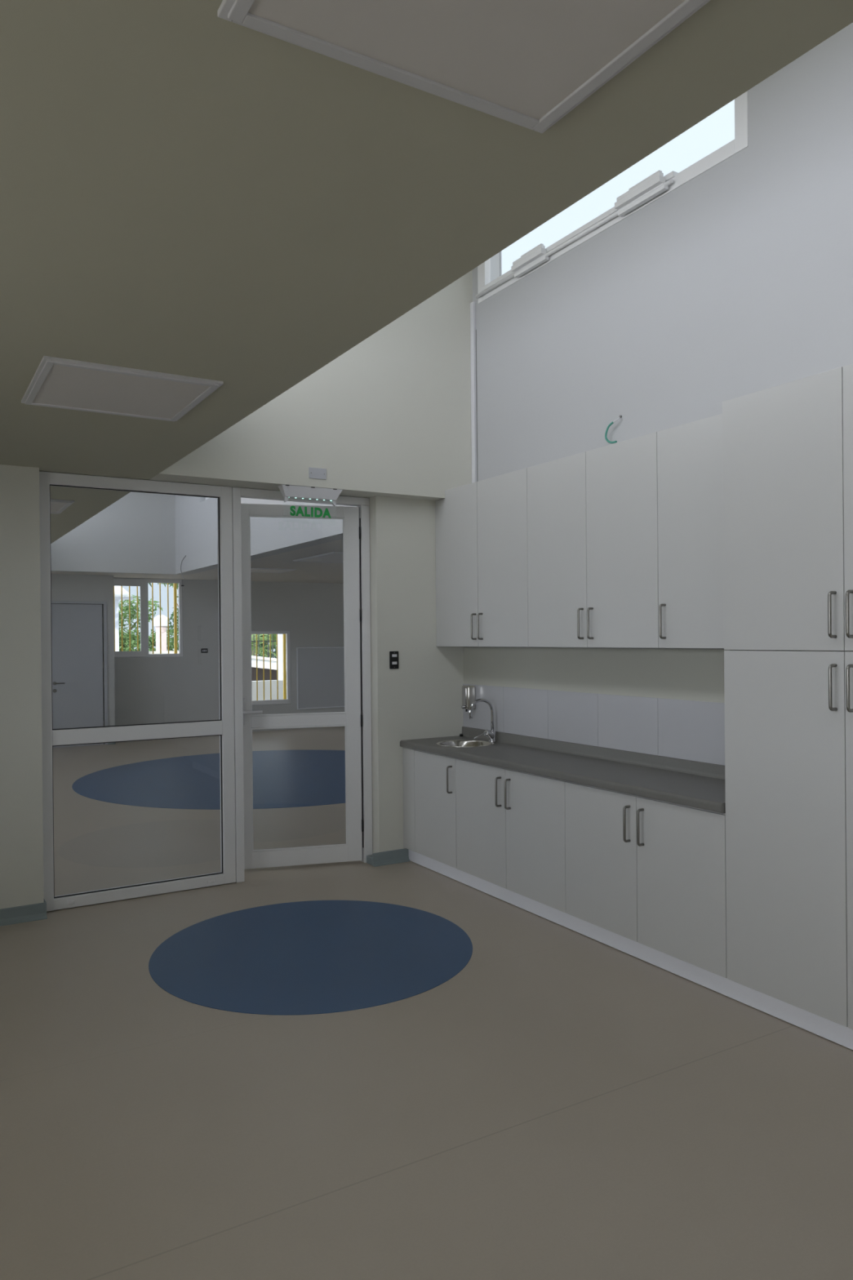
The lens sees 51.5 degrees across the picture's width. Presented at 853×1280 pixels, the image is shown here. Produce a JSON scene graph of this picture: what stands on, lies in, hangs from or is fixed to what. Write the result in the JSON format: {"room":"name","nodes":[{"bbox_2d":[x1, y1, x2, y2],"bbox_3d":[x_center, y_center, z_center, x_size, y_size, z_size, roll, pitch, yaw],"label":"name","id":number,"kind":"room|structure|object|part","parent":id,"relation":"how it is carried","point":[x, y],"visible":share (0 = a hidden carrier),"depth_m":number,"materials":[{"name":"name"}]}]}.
{"room":"kindergarten classroom","nodes":[
{"label":"kindergarten classroom","id":0,"kind":"room"},
{"bbox_2d":[0,464,44,908],"bbox_3d":[-3.105,0.297,4.295,2.252,2.438,0.200,-1,0,-31],"label":"wall","id":1,"kind":"structure","parent":0,"point":[21,824],"depth_m":4.73,"materials":[{"name":"beige paint"}]},
{"bbox_2d":[0,902,47,926],"bbox_3d":[-2.943,1.473,4.253,2.065,0.084,0.032,-1,0,-31],"label":"baseboard","id":2,"kind":"structure","parent":1,"relation":"attached to","point":[34,912],"depth_m":4.72,"materials":[{"name":"plastic"}]},
{"bbox_2d":[39,471,235,911],"bbox_3d":[-1.672,0.280,5.174,1.104,2.432,0.078,-1,0,-31],"label":"window","id":3,"kind":"structure","parent":1,"relation":"in","point":[224,727],"depth_m":5.17,"materials":[{"name":"white metal"}]},
{"bbox_3d":[-1.677,0.540,5.175,0.968,0.085,0.064,-1,0,-31],"label":"rail","id":4,"kind":"part","parent":3,"relation":"part of","materials":[{"name":"white plastic"}]},
{"bbox_2d":[51,573,115,744],"bbox_3d":[-7.233,0.314,11.415,6.060,2.438,0.460,-1,0,-31],"label":"wall","id":5,"kind":"structure","parent":0,"point":[64,587],"depth_m":12.68,"materials":[{"name":"grey paint"}]},
{"bbox_2d":[51,600,108,748],"bbox_3d":[-4.963,0.481,12.513,0.840,2.059,0.121,-1,0,-31],"label":"door","id":6,"kind":"structure","parent":5,"relation":"attached to","point":[77,627],"depth_m":12.54,"materials":[{"name":"grey paint"}]},
{"bbox_2d":[50,492,177,574],"bbox_3d":[-4.460,-2.013,12.191,2.340,2.162,0.100,-1,0,-31],"label":"wall","id":7,"kind":"structure","parent":0,"point":[135,534],"depth_m":12.30,"materials":[{"name":"grey paint"}]},
{"bbox_2d":[114,579,344,731],"bbox_3d":[-1.735,0.253,15.081,7.140,2.438,0.200,-1,0,-31],"label":"wall","id":8,"kind":"structure","parent":0,"point":[184,688],"depth_m":13.94,"materials":[{"name":"grey paint"}]},
{"bbox_2d":[113,582,177,653],"bbox_3d":[-4.324,-0.340,13.719,1.101,1.350,0.109,-1,0,-31],"label":"bars","id":9,"kind":"object","parent":8,"relation":"attached to","point":[175,584],"visible":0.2,"depth_m":13.79,"materials":[{"name":"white metal"}]},
{"bbox_3d":[-3.971,-0.344,13.969,0.040,1.320,0.040,-1,0,-31],"label":"post","id":10,"kind":"part","parent":9,"relation":"part of","materials":[{"name":"yellow metal"}]},
{"bbox_2d":[113,577,182,657],"bbox_3d":[-4.268,-0.336,13.485,1.074,1.201,0.077,-1,0,-31],"label":"window","id":11,"kind":"structure","parent":8,"relation":"attached to","point":[142,583],"depth_m":13.43,"materials":[{"name":"white plastic"}]},
{"bbox_3d":[-4.498,-0.334,13.318,0.508,1.179,0.026,-1,0,-31],"label":"sash","id":12,"kind":"part","parent":11,"relation":"part of","materials":[{"name":"white plastic"}]},
{"bbox_3d":[-4.063,-0.339,13.612,0.561,1.179,0.026,-1,0,-31],"label":"sash","id":13,"kind":"part","parent":11,"relation":"part of","materials":[{"name":"clear glass"}]},
{"bbox_2d":[200,648,207,653],"bbox_3d":[-3.496,0.169,13.906,0.103,0.070,0.012,-1,0,-31],"label":"wall socket","id":14,"kind":"object","parent":8,"relation":"attached to","point":[202,650],"visible":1,"depth_m":13.90,"materials":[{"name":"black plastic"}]},
{"bbox_2d":[251,631,290,705],"bbox_3d":[-2.745,0.459,14.392,1.113,1.208,0.077,-1,0,-31],"label":"window","id":15,"kind":"structure","parent":8,"relation":"attached to","point":[287,700],"depth_m":14.61,"materials":[{"name":"white plastic"}]},
{"bbox_2d":[256,634,286,700],"bbox_3d":[-2.808,0.459,14.621,1.241,1.360,0.109,-1,0,-31],"label":"bars","id":16,"kind":"object","parent":8,"relation":"attached to","point":[283,635],"visible":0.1,"depth_m":14.83,"materials":[{"name":"yellow metal"}]},
{"bbox_3d":[-2.396,0.454,14.907,0.040,1.330,0.040,-1,0,-31],"label":"post","id":17,"kind":"part","parent":16,"relation":"part of","materials":[{"name":"yellow metal"}]},
{"bbox_2d":[296,646,344,709],"bbox_3d":[-1.577,0.633,15.044,1.349,1.035,0.021,-1,0,-31],"label":"whiteboard","id":18,"kind":"object","parent":8,"relation":"attached to","point":[320,671],"visible":0.55,"depth_m":14.92,"materials":[{"name":"metal"}]},
{"bbox_2d":[149,270,472,501],"bbox_3d":[-0.604,-2.030,5.729,2.340,2.162,0.351,-1,0,-31],"label":"wall","id":19,"kind":"structure","parent":0,"point":[390,415],"depth_m":5.70,"materials":[{"name":"beige paint"}]},
{"bbox_2d":[278,484,342,518],"bbox_3d":[-0.719,-0.835,5.494,0.408,0.222,0.069,-1,0,-31],"label":"exit sign","id":20,"kind":"object","parent":19,"relation":"hanging from","point":[288,491],"visible":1,"depth_m":5.47,"materials":[{"name":"white plastic"}]},
{"bbox_2d":[308,466,326,479],"bbox_3d":[-0.675,-1.032,5.475,0.116,0.067,0.007,-1,0,-31],"label":"blank plate","id":21,"kind":"object","parent":19,"relation":"attached to","point":[313,473],"visible":1,"depth_m":5.47,"materials":[{"name":"grey plastic"}]},
{"bbox_2d":[368,495,465,853],"bbox_3d":[0.009,0.263,6.153,0.894,2.438,0.200,-1,0,-31],"label":"wall","id":22,"kind":"structure","parent":0,"point":[421,698],"depth_m":5.93,"materials":[{"name":"beige paint"}]},
{"bbox_2d":[240,503,363,869],"bbox_3d":[-0.830,0.296,5.780,0.831,2.358,0.126,-1,0,-15],"label":"door","id":23,"kind":"structure","parent":22,"relation":"in","point":[351,718],"depth_m":5.83,"materials":[{"name":"white metal"},{"name":"white pvc"},{"name":"black rubber"}]},
{"bbox_3d":[-1.181,0.459,5.684,0.030,0.170,0.012,-1,0,-15],"label":"handle","id":24,"kind":"part","parent":23,"relation":"part of","materials":[{"name":"white plastic"}]},
{"bbox_3d":[-1.121,0.464,5.670,0.131,0.022,0.061,-1,0,-15],"label":"lever","id":25,"kind":"part","parent":23,"relation":"part of","materials":[{"name":"white plastic"}]},
{"bbox_3d":[-0.840,0.528,5.812,0.623,0.076,0.054,-1,0,-15],"label":"rail","id":26,"kind":"part","parent":23,"relation":"part of","materials":[{"name":"white plastic"}]},
{"bbox_2d":[231,487,373,882],"bbox_3d":[-0.792,0.273,5.703,0.944,2.436,0.072,-1,0,-31],"label":"door frame","id":27,"kind":"structure","parent":22,"relation":"attached to","point":[237,493],"depth_m":5.75,"materials":[{"name":"white metal"}]},
{"bbox_3d":[-1.176,0.277,5.475,0.052,2.436,0.070,-1,0,-31],"label":"post","id":28,"kind":"part","parent":27,"relation":"part of","materials":[{"name":"white plastic"}]},
{"bbox_2d":[366,854,372,865],"bbox_3d":[-0.356,1.461,5.867,0.051,0.050,0.088,-1,0,-31],"label":"baseboard","id":29,"kind":"structure","parent":22,"relation":"attached to","point":[369,858],"depth_m":5.86,"materials":[{"name":"plastic"}]},
{"bbox_2d":[372,848,409,866],"bbox_3d":[-0.233,1.443,5.870,0.267,0.084,0.032,-1,0,-31],"label":"baseboard","id":30,"kind":"structure","parent":22,"relation":"attached to","point":[400,855],"depth_m":5.87,"materials":[{"name":"plastic"}]},
{"bbox_2d":[389,651,398,669],"bbox_3d":[-0.215,0.134,5.895,0.068,0.118,0.013,-1,0,-31],"label":"light switch","id":31,"kind":"object","parent":22,"relation":"attached to","point":[393,655],"visible":1,"depth_m":5.89,"materials":[{"name":"black plastic"}]},
{"bbox_2d":[0,726,852,1279],"bbox_3d":[-0.117,1.543,6.285,13.400,0.120,16.960,-1,0,-31],"label":"floor","id":32,"kind":"structure","parent":0,"point":[568,1104],"depth_m":2.84,"materials":[{"name":"beige plastic"}]},
{"bbox_2d":[71,749,345,809],"bbox_3d":[-1.734,1.486,9.841,4.112,0.002,4.112,-1,0,-31],"label":"circle","id":33,"kind":"object","parent":32,"relation":"on","point":[282,779],"visible":0.58,"depth_m":9.30,"materials":[{"name":"blue plastic"}]},
{"bbox_2d":[148,900,472,1014],"bbox_3d":[-0.544,1.491,4.288,1.536,0.002,1.536,-1,0,-31],"label":"circle","id":34,"kind":"object","parent":32,"relation":"on","point":[310,957],"visible":1,"depth_m":4.15,"materials":[{"name":"blue plastic"}]},
{"bbox_2d":[414,750,457,868],"bbox_3d":[0.244,1.054,5.699,0.526,0.670,0.501,-1,0,-31],"label":"base cabinet","id":35,"kind":"object","parent":32,"relation":"on","point":[435,775],"visible":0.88,"depth_m":5.57,"materials":[{"name":"white plastic"}]},
{"bbox_3d":[0.138,0.853,5.396,0.038,0.170,0.012,-1,0,-31],"label":"handle","id":36,"kind":"part","parent":35,"relation":"part of","materials":[{"name":"metal"}]},
{"bbox_2d":[455,758,566,912],"bbox_3d":[0.635,1.053,5.043,0.526,0.670,1.023,-1,0,-31],"label":"base cabinet","id":37,"kind":"object","parent":32,"relation":"on","point":[511,824],"visible":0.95,"depth_m":4.87,"materials":[{"name":"white laminate"}]},
{"bbox_3d":[0.319,1.055,5.152,0.018,0.668,0.509,-1,0,-31],"label":"door","id":38,"kind":"part","parent":37,"relation":"part of","materials":[{"name":"white laminate"}]},
{"bbox_3d":[0.401,0.852,4.956,0.038,0.170,0.012,-1,0,-31],"label":"handle","id":39,"kind":"part","parent":37,"relation":"part of","materials":[{"name":"metal"}]},
{"bbox_3d":[0.446,0.852,4.880,0.038,0.170,0.012,-1,0,-31],"label":"handle","id":40,"kind":"part","parent":37,"relation":"part of","materials":[{"name":"metal"}]},
{"bbox_3d":[0.581,1.054,4.712,0.018,0.668,0.510,-1,0,-31],"label":"door","id":41,"kind":"part","parent":37,"relation":"part of","materials":[{"name":"white laminate"}]},
{"bbox_2d":[408,848,852,1049],"bbox_3d":[1.120,1.431,3.878,0.016,0.087,4.839,-1,0,-31],"label":"kickboard","id":42,"kind":"object","parent":32,"relation":"on","point":[842,1035],"visible":0.67,"depth_m":3.95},
{"bbox_2d":[402,747,415,852],"bbox_3d":[0.091,1.055,5.992,0.488,0.670,0.154,-1,0,-31],"label":"filler panel","id":43,"kind":"object","parent":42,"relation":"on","point":[408,754],"visible":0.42,"depth_m":5.86,"materials":[{"name":"white laminate"}]},
{"bbox_2d":[564,781,726,977],"bbox_3d":[1.158,1.051,4.167,0.526,0.670,1.013,-1,0,-31],"label":"base cabinet","id":44,"kind":"object","parent":32,"relation":"on","point":[650,873],"visible":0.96,"depth_m":3.98,"materials":[{"name":"white laminate"}]},
{"bbox_2d":[400,726,725,813],"bbox_3d":[0.730,0.657,4.894,0.508,0.107,2.696,-1,0,-31],"label":"countertop","id":45,"kind":"structure","parent":44,"relation":"on","point":[689,783],"depth_m":4.61,"materials":[{"name":"grey stone"}]},
{"bbox_2d":[436,739,495,746],"bbox_3d":[0.255,0.743,5.710,0.380,0.156,0.380,-1,0,-31],"label":"sink","id":46,"kind":"object","parent":45,"relation":"in","point":[456,743],"visible":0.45,"depth_m":5.85,"materials":[{"name":"silver metal"}]},
{"bbox_2d":[468,698,497,742],"bbox_3d":[0.369,0.524,5.749,0.201,0.287,0.056,-1,0,-31],"label":"gooseneck faucet","id":47,"kind":"object","parent":45,"relation":"on","point":[491,735],"visible":1,"depth_m":5.76,"materials":[{"name":"silver metal"}]},
{"bbox_3d":[0.357,0.489,5.753,0.186,0.217,0.021,-1,0,-25],"label":"spout","id":48,"kind":"part","parent":47,"relation":"part of","materials":[{"name":"silver metal"}]},
{"bbox_2d":[403,746,725,814],"bbox_3d":[0.541,0.716,4.781,0.016,0.006,2.696,-1,0,-31],"label":"batten","id":49,"kind":"object","parent":45,"relation":"on","point":[403,747],"visible":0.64,"depth_m":4.36,"materials":[{"name":"white plastic"}]},
{"bbox_3d":[0.842,1.053,4.274,0.018,0.668,0.504,-1,0,-31],"label":"door","id":50,"kind":"part","parent":44,"relation":"part of","materials":[{"name":"white laminate"}]},
{"bbox_3d":[0.924,0.850,4.080,0.038,0.170,0.012,-1,0,-31],"label":"handle","id":51,"kind":"part","parent":44,"relation":"part of","materials":[{"name":"metal"}]},
{"bbox_3d":[0.969,0.849,4.004,0.038,0.170,0.012,-1,0,-31],"label":"handle","id":52,"kind":"part","parent":44,"relation":"part of","materials":[{"name":"metal"}]},
{"bbox_3d":[1.103,1.052,3.839,0.018,0.668,0.505,-1,0,-31],"label":"door","id":53,"kind":"part","parent":44,"relation":"part of","materials":[{"name":"white laminate"}]},
{"bbox_2d":[722,363,852,1029],"bbox_3d":[1.685,0.203,3.269,0.526,2.362,1.068,-1,0,-31],"label":"tall cabinet","id":54,"kind":"object","parent":32,"relation":"on","point":[788,447],"visible":1,"depth_m":3.34,"materials":[{"name":"white laminate"}]},
{"bbox_3d":[1.356,-0.467,3.386,0.018,1.013,0.534,-1,0,-31],"label":"door","id":55,"kind":"part","parent":54,"relation":"part of","materials":[{"name":"white laminate"}]},
{"bbox_3d":[1.367,0.713,3.389,0.018,1.343,0.534,-1,0,-31],"label":"door","id":56,"kind":"part","parent":54,"relation":"part of","materials":[{"name":"white laminate"}]},
{"bbox_3d":[1.456,-0.092,3.171,0.038,0.170,0.012,-1,0,-31],"label":"handle","id":57,"kind":"part","parent":54,"relation":"part of","materials":[{"name":"metal"}]},
{"bbox_3d":[1.458,0.170,3.172,0.038,0.170,0.012,-1,0,-31],"label":"handle","id":58,"kind":"part","parent":54,"relation":"part of","materials":[{"name":"metal"}]},
{"bbox_3d":[1.630,-0.469,2.926,0.018,1.013,0.530,-1,0,-31],"label":"door","id":59,"kind":"part","parent":54,"relation":"part of","materials":[{"name":"white laminate"}]},
{"bbox_3d":[1.641,0.712,2.930,0.018,1.343,0.530,-1,0,-31],"label":"door","id":60,"kind":"part","parent":54,"relation":"part of","materials":[{"name":"white laminate"}]},
{"bbox_3d":[1.491,-0.092,3.112,0.038,0.170,0.012,-1,0,-31],"label":"handle","id":61,"kind":"part","parent":54,"relation":"part of","materials":[{"name":"metal"}]},
{"bbox_3d":[1.494,0.170,3.112,0.038,0.170,0.012,-1,0,-31],"label":"handle","id":62,"kind":"part","parent":54,"relation":"part of","materials":[{"name":"metal"}]},
{"bbox_2d":[0,0,852,583],"bbox_3d":[-0.141,-1.105,6.277,13.400,0.300,16.960,-1,0,-31],"label":"ceiling","id":63,"kind":"structure","parent":0,"point":[186,189],"depth_m":1.84,"materials":[{"name":"paint"}]},
{"bbox_2d":[50,498,74,513],"bbox_3d":[-2.772,-0.922,6.016,0.610,0.016,0.610,-1,0,-31],"label":"recessed light","id":64,"kind":"object","parent":63,"relation":"in","point":[57,506],"visible":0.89,"depth_m":6.03,"materials":[{"name":"white plastic"}]},
{"bbox_2d":[50,502,67,512],"bbox_3d":[-2.772,-0.924,6.016,0.550,0.010,0.550,-1,0,-31],"label":"diffuser","id":65,"kind":"object","parent":64,"relation":"attached to","point":[55,507],"depth_m":6.10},
{"bbox_2d":[21,355,223,422],"bbox_3d":[-1.159,-0.929,3.328,0.605,0.016,0.630,-1,0,-31],"label":"recessed light","id":66,"kind":"object","parent":63,"relation":"in","point":[56,382],"visible":1,"depth_m":3.27,"materials":[{"name":"white plastic"}]},
{"bbox_2d":[250,567,296,573],"bbox_3d":[-2.168,-0.945,12.019,0.600,0.016,0.600,-1,0,-31],"label":"recessed light","id":67,"kind":"object","parent":63,"relation":"in","point":[254,569],"visible":0.76,"depth_m":11.93,"materials":[{"name":"white plastic"}]},
{"bbox_2d":[250,568,288,573],"bbox_3d":[-2.168,-0.947,12.019,0.540,0.010,0.540,-1,0,-31],"label":"diffuser","id":68,"kind":"object","parent":67,"relation":"attached to","point":[264,571],"depth_m":12.05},
{"bbox_2d":[293,551,343,563],"bbox_3d":[-1.045,-0.950,10.214,0.600,0.016,1.150,-1,0,-31],"label":"recessed light","id":69,"kind":"object","parent":63,"relation":"in","point":[332,557],"visible":0.74,"depth_m":10.28,"materials":[{"name":"white plastic"}]},
{"bbox_2d":[301,553,342,562],"bbox_3d":[-1.045,-0.952,10.214,0.540,0.010,1.090,-1,0,-31],"label":"diffuser","id":70,"kind":"object","parent":69,"relation":"attached to","point":[325,557],"depth_m":10.28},
{"bbox_2d":[217,0,711,133],"bbox_3d":[0.112,-0.935,1.204,0.613,0.016,0.630,-1,0,-31],"label":"recessed light","id":71,"kind":"object","parent":63,"relation":"in","point":[527,64],"visible":1,"depth_m":1.37,"materials":[{"name":"white plastic"}]},
{"bbox_2d":[174,22,852,648],"bbox_3d":[0.523,-0.822,5.950,0.200,4.600,15.720,-1,0,-31],"label":"wall","id":72,"kind":"structure","parent":0,"point":[736,281],"depth_m":4.45,"materials":[{"name":"white paint"}]},
{"bbox_2d":[470,302,477,483],"bbox_3d":[0.325,-1.663,6.050,0.022,1.295,0.044,-1,0,-31],"label":"cable trunking","id":73,"kind":"object","parent":72,"relation":"attached to","point":[473,305],"visible":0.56,"depth_m":6.04,"materials":[{"name":"white plastic"}]},
{"bbox_2d":[435,467,528,647],"bbox_3d":[0.413,-0.484,5.675,0.274,1.053,1.030,-1,0,-31],"label":"upper cabinet","id":74,"kind":"object","parent":72,"relation":"attached to","point":[481,526],"visible":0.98,"depth_m":5.57,"materials":[{"name":"white laminate"}]},
{"bbox_3d":[0.202,-0.482,5.852,0.018,1.050,0.510,-1,0,-31],"label":"door","id":75,"kind":"part","parent":74,"relation":"part of","materials":[{"name":"white laminate"}]},
{"bbox_3d":[0.299,-0.086,5.642,0.038,0.170,0.012,-1,0,-31],"label":"handle","id":76,"kind":"part","parent":74,"relation":"part of","materials":[{"name":"metal"}]},
{"bbox_3d":[0.337,-0.086,5.579,0.038,0.170,0.012,-1,0,-31],"label":"handle","id":77,"kind":"part","parent":74,"relation":"part of","materials":[{"name":"metal"}]},
{"bbox_3d":[0.467,-0.483,5.409,0.018,1.050,0.517,-1,0,-31],"label":"door","id":78,"kind":"part","parent":74,"relation":"part of","materials":[{"name":"white laminate"}]},
{"bbox_2d":[526,431,658,648],"bbox_3d":[0.943,-0.486,4.787,0.274,1.053,1.034,-1,0,-31],"label":"upper cabinet","id":79,"kind":"object","parent":72,"relation":"attached to","point":[593,514],"visible":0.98,"depth_m":4.67,"materials":[{"name":"white laminate"}]},
{"bbox_3d":[0.732,-0.485,4.964,0.018,1.050,0.514,-1,0,-31],"label":"door","id":80,"kind":"part","parent":79,"relation":"part of","materials":[{"name":"white laminate"}]},
{"bbox_3d":[0.828,-0.088,4.756,0.038,0.170,0.012,-1,0,-31],"label":"handle","id":81,"kind":"part","parent":79,"relation":"part of","materials":[{"name":"metal"}]},
{"bbox_3d":[0.868,-0.089,4.689,0.038,0.170,0.012,-1,0,-31],"label":"handle","id":82,"kind":"part","parent":79,"relation":"part of","materials":[{"name":"metal"}]},
{"bbox_3d":[0.998,-0.486,4.519,0.018,1.050,0.516,-1,0,-31],"label":"door","id":83,"kind":"part","parent":79,"relation":"part of","materials":[{"name":"white laminate"}]},
{"bbox_2d":[462,647,727,765],"bbox_3d":[0.955,0.372,5.029,0.023,0.650,2.696,-1,0,-31],"label":"tile backsplash","id":84,"kind":"structure","parent":72,"relation":"attached to","point":[670,703],"depth_m":4.92,"materials":[{"name":"white tile"}]},
{"bbox_2d":[461,684,475,711],"bbox_3d":[0.279,0.401,6.053,0.088,0.178,0.092,-1,0,-31],"label":"soap dispenser","id":85,"kind":"object","parent":84,"relation":"attached to","point":[468,691],"visible":0.95,"depth_m":6.03,"materials":[{"name":"silver metal"}]},
{"bbox_2d":[475,91,748,303],"bbox_3d":[0.920,-2.656,5.056,0.120,0.733,2.228,-1,0,-31],"label":"window","id":86,"kind":"structure","parent":72,"relation":"in","point":[655,186],"depth_m":4.76,"materials":[{"name":"white plastic"}]},
{"bbox_3d":[0.792,-2.326,5.230,0.022,0.028,1.760,-1,0,-31],"label":"sill rod","id":87,"kind":"part","parent":86,"relation":"part of","materials":[{"name":"white plastic"}]},
{"bbox_3d":[0.825,-2.659,5.230,0.046,0.623,1.725,-1,0,-31],"label":"sash","id":88,"kind":"part","parent":86,"relation":"part of","materials":[{"name":"white plastic"}]},
{"bbox_2d":[604,415,622,443],"bbox_3d":[1.021,-1.153,4.855,0.104,0.152,0.036,0,0,40],"label":"conduit","id":89,"kind":"object","parent":72,"relation":"attached to","point":[620,416],"visible":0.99,"depth_m":4.86,"materials":[{"name":"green plastic"}]},
{"bbox_2d":[657,413,724,648],"bbox_3d":[1.369,-0.488,4.073,0.274,1.053,0.625,-1,0,-31],"label":"upper cabinet","id":90,"kind":"object","parent":72,"relation":"attached to","point":[690,455],"visible":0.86,"depth_m":4.11,"materials":[{"name":"white laminate"}]},
{"bbox_3d":[1.133,-0.090,4.244,0.038,0.170,0.012,-1,0,-31],"label":"handle","id":91,"kind":"part","parent":90,"relation":"part of","materials":[{"name":"metal"}]},
{"label":"outside","id":92,"kind":"structure","parent":0,"visible":0},
{"bbox_3d":[-7.401,1.673,19.079,80.000,0.280,90.000,-1,0,-31],"label":"ground","id":93,"kind":"structure","parent":92,"visible":0},
{"bbox_2d":[114,586,133,651],"bbox_3d":[-8.864,-0.015,19.608,4.060,3.120,2.600,-1,0,-31],"label":"pavilion","id":94,"kind":"object","parent":93,"relation":"on","point":[117,588],"visible":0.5,"depth_m":19.49,"materials":[{"name":"white paint"}]},
{"bbox_3d":[-6.848,0.316,19.523,0.090,2.420,0.090,-1,0,-31],"label":"post","id":95,"kind":"part","parent":94,"relation":"part of","materials":[{"name":"white paint"}]},
{"bbox_2d":[118,595,163,648],"bbox_3d":[-9.797,0.038,27.899,2.364,2.998,2.324,0,0,35],"label":"tree","id":96,"kind":"object","parent":93,"relation":"on","point":[133,609],"visible":0.18,"depth_m":28.04,"materials":[{"name":"green plant"}]},
{"bbox_2d":[119,622,173,651],"bbox_3d":[-8.973,0.514,26.767,2.518,2.052,1.874,-1,0,-31],"label":"tree","id":97,"kind":"object","parent":93,"relation":"on","point":[126,637],"visible":0.2,"depth_m":26.70,"materials":[{"name":"green plant"}]},
{"bbox_2d":[153,614,167,651],"bbox_3d":[-7.463,0.402,24.868,0.430,2.230,0.430,-1,0,-31],"label":"pillar","id":98,"kind":"structure","parent":93,"relation":"on","point":[163,619],"depth_m":24.75,"materials":[{"name":"stone"}]},
{"bbox_2d":[153,626,178,651],"bbox_3d":[-7.579,0.526,27.800,1.983,2.007,1.466,-1,0,-31],"label":"tree","id":99,"kind":"object","parent":93,"relation":"on","point":[171,647],"visible":0.06,"depth_m":27.71,"materials":[{"name":"green plant"}]},
{"bbox_2d":[157,582,177,590],"bbox_3d":[-5.427,-0.232,19.857,1.575,3.497,1.427,-1,0,-31],"label":"tree","id":100,"kind":"object","parent":93,"relation":"on","point":[164,584],"visible":0.02,"depth_m":19.31,"materials":[{"name":"green plant"}]},
{"bbox_2d":[166,586,178,650],"bbox_3d":[-7.686,-0.519,29.321,2.119,4.062,2.367,-1,0,-8],"label":"tree","id":101,"kind":"object","parent":93,"relation":"on","point":[172,614],"visible":0.02,"depth_m":29.05,"materials":[{"name":"green plant"}]},
{"bbox_2d":[148,650,283,700],"bbox_3d":[-4.080,0.866,15.939,7.500,1.350,0.200,-1,0,-31],"label":"wall","id":102,"kind":"structure","parent":93,"relation":"on","point":[267,682],"depth_m":16.47,"materials":[{"name":"white paint"}]},
{"bbox_2d":[251,634,256,667],"bbox_3d":[-5.999,0.106,30.956,2.990,2.768,2.644,-1,0,-31],"label":"palm","id":103,"kind":"object","parent":93,"relation":"on","point":[251,634],"visible":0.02,"depth_m":30.79,"materials":[{"name":"green plant"}]},
{"bbox_2d":[251,634,276,669],"bbox_3d":[-6.420,-0.690,34.804,4.854,4.348,2.622,-1,0,-31],"label":"tree","id":104,"kind":"object","parent":93,"relation":"on","point":[260,645],"visible":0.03,"depth_m":34.22,"materials":[{"name":"green plant"}]},
{"bbox_2d":[251,634,276,669],"bbox_3d":[-4.059,0.664,25.268,3.600,1.640,0.023,-1,0,-31],"label":"iron fence","id":105,"kind":"object","parent":93,"relation":"on","point":[254,641],"visible":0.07,"depth_m":24.89,"materials":[{"name":"black metal"}]},
{"bbox_2d":[252,634,276,654],"bbox_3d":[-4.581,0.508,28.302,2.556,1.957,2.746,-1,0,-31],"label":"palm","id":106,"kind":"object","parent":93,"relation":"on","point":[274,635],"visible":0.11,"depth_m":28.21,"materials":[{"name":"green plant"}]},
{"bbox_2d":[251,655,286,680],"bbox_3d":[-3.707,0.882,23.120,4.700,1.210,3.250,-1,0,-31],"label":"outbuilding","id":107,"kind":"structure","parent":93,"relation":"on","point":[267,663],"depth_m":21.66,"materials":[{"name":"white paint"}]},
{"bbox_2d":[251,634,286,662],"bbox_3d":[-5.514,0.640,26.589,2.656,1.721,2.297,0,0,36],"label":"palm","id":108,"kind":"object","parent":93,"relation":"on","point":[260,635],"visible":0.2,"depth_m":26.48,"materials":[{"name":"green plant"}]},
{"bbox_2d":[277,634,283,679],"bbox_3d":[-3.018,-0.115,18.171,0.094,3.220,0.140,-1,0,-31],"label":"post","id":109,"kind":"object","parent":93,"relation":"on","point":[280,649],"visible":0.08,"depth_m":18.11,"materials":[{"name":"white paint"}]}
]}

